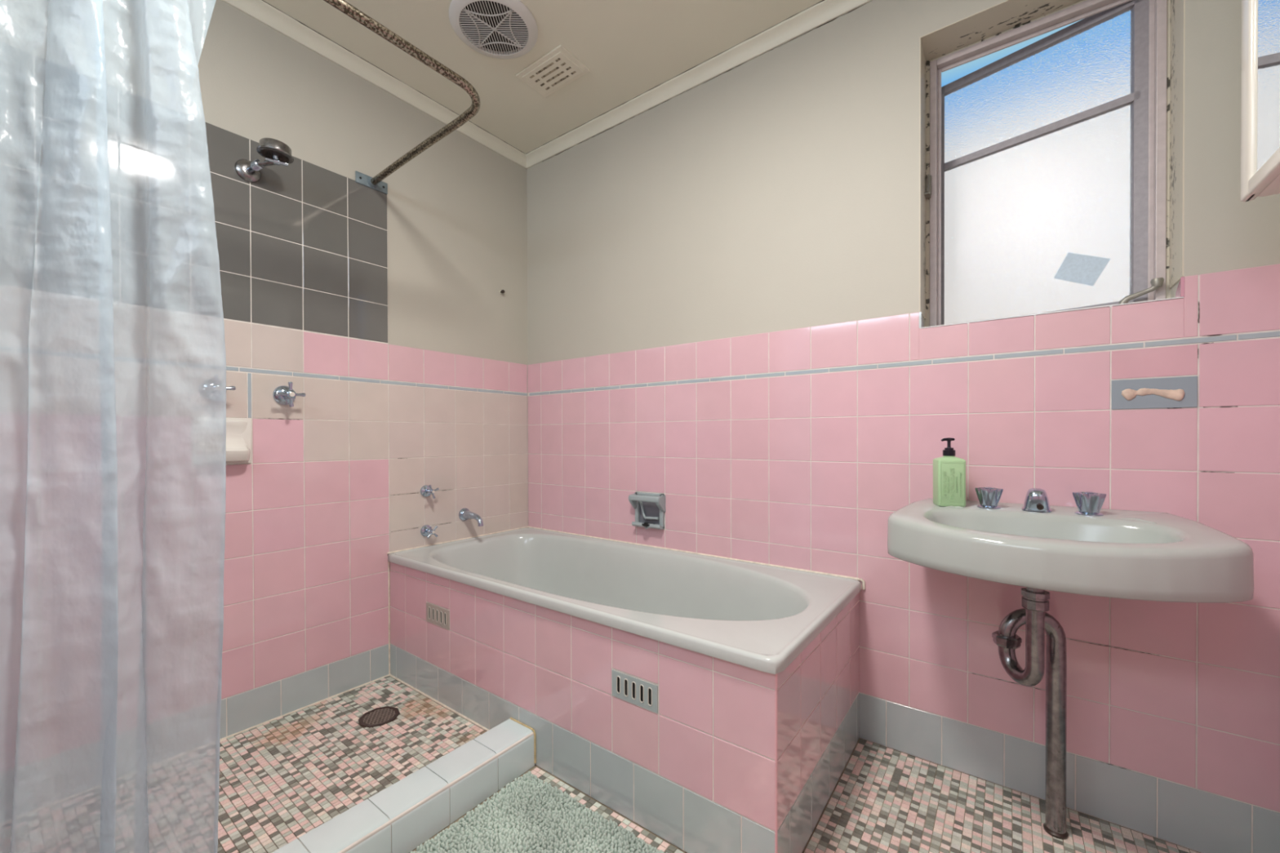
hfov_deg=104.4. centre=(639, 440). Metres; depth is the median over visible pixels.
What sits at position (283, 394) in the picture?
tap
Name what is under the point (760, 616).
bathtub
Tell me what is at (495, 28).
exhaust fan
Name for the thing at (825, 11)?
trim
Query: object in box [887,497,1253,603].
basin
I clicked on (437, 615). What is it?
vent
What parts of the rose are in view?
arm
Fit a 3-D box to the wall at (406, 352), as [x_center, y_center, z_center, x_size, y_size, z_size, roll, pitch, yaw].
[-1.540,-0.222,1.587,0.251,2.525,2.824,0,0,37]
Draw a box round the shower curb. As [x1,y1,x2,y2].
[272,717,536,852]
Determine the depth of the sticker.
1.46 m
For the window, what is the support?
in the wall at (726, 277)
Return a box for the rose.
[234,137,293,182]
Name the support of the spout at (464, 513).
attached to the wall at (406, 352)
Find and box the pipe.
[991,586,1068,839]
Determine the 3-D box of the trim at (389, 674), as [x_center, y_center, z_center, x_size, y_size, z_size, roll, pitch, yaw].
[-1.292,0.737,1.075,0.766,0.487,1.883,0,0,37]
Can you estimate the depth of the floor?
1.39 m
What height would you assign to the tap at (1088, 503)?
0.057 m
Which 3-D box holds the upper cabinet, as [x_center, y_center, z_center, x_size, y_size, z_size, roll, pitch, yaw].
[1.088,-0.772,0.716,0.169,0.621,0.501,0,0,37]
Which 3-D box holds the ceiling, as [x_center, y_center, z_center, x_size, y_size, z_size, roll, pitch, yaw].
[-0.333,-1.556,0.831,3.085,0.152,3.070,0,0,37]
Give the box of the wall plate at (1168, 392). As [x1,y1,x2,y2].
[1111,376,1197,409]
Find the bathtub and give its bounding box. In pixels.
[386,526,865,674]
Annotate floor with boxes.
[217,675,1199,852]
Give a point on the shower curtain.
(113, 355)
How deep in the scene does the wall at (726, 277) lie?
1.58 m
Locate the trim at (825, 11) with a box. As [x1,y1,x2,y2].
[525,0,872,168]
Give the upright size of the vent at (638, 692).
0.069 m
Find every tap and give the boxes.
[226,386,235,390]
[272,382,305,407]
[420,484,439,498]
[420,524,437,538]
[974,487,1003,509]
[1072,491,1106,516]
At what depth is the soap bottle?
1.38 m
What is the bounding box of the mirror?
[1253,0,1279,174]
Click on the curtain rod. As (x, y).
(375, 183)
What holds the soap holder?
attached to the wall at (726, 277)
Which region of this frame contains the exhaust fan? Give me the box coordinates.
[448,0,537,58]
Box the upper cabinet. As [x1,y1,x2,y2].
[1240,0,1279,201]
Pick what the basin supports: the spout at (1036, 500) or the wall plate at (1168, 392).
the spout at (1036, 500)
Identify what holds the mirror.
attached to the upper cabinet
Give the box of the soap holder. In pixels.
[628,492,666,529]
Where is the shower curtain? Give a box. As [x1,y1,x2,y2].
[0,0,226,852]
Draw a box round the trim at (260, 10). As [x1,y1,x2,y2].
[222,0,526,168]
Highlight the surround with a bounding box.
[389,561,859,852]
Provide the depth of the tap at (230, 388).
1.58 m
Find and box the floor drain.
[358,706,399,728]
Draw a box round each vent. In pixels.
[426,602,448,630]
[515,44,590,97]
[612,669,657,713]
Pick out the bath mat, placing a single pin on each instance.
(530, 815)
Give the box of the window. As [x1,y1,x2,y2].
[924,0,1170,327]
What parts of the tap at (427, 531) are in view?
handle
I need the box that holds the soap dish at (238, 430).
[226,417,251,463]
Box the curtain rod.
[324,0,479,194]
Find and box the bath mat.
[409,771,664,852]
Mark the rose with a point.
(275, 152)
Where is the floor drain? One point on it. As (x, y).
(378, 717)
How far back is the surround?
1.32 m
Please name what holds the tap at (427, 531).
attached to the wall at (406, 352)
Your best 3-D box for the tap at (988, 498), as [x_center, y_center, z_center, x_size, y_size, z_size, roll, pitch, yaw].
[0.953,0.155,1.356,0.063,0.057,0.056,0,0,37]
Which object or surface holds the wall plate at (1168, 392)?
attached to the wall at (726, 277)
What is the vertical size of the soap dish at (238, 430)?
0.150 m
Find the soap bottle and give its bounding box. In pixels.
[933,437,965,506]
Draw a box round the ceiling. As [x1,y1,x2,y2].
[262,0,823,154]
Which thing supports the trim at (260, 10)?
attached to the wall at (406, 352)
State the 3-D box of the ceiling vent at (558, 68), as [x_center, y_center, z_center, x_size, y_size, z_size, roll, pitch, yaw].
[-0.353,-1.486,2.007,0.263,0.010,0.165,0,0,37]
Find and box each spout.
[458,507,483,526]
[1021,488,1052,512]
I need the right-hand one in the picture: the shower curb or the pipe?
the pipe
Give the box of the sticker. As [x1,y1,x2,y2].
[1053,252,1110,285]
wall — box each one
[197,0,528,738]
[526,0,1279,852]
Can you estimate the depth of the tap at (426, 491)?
2.16 m
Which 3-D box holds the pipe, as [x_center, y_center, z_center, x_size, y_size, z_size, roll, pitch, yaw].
[0.989,0.657,1.223,0.165,0.681,0.158,0,0,14]

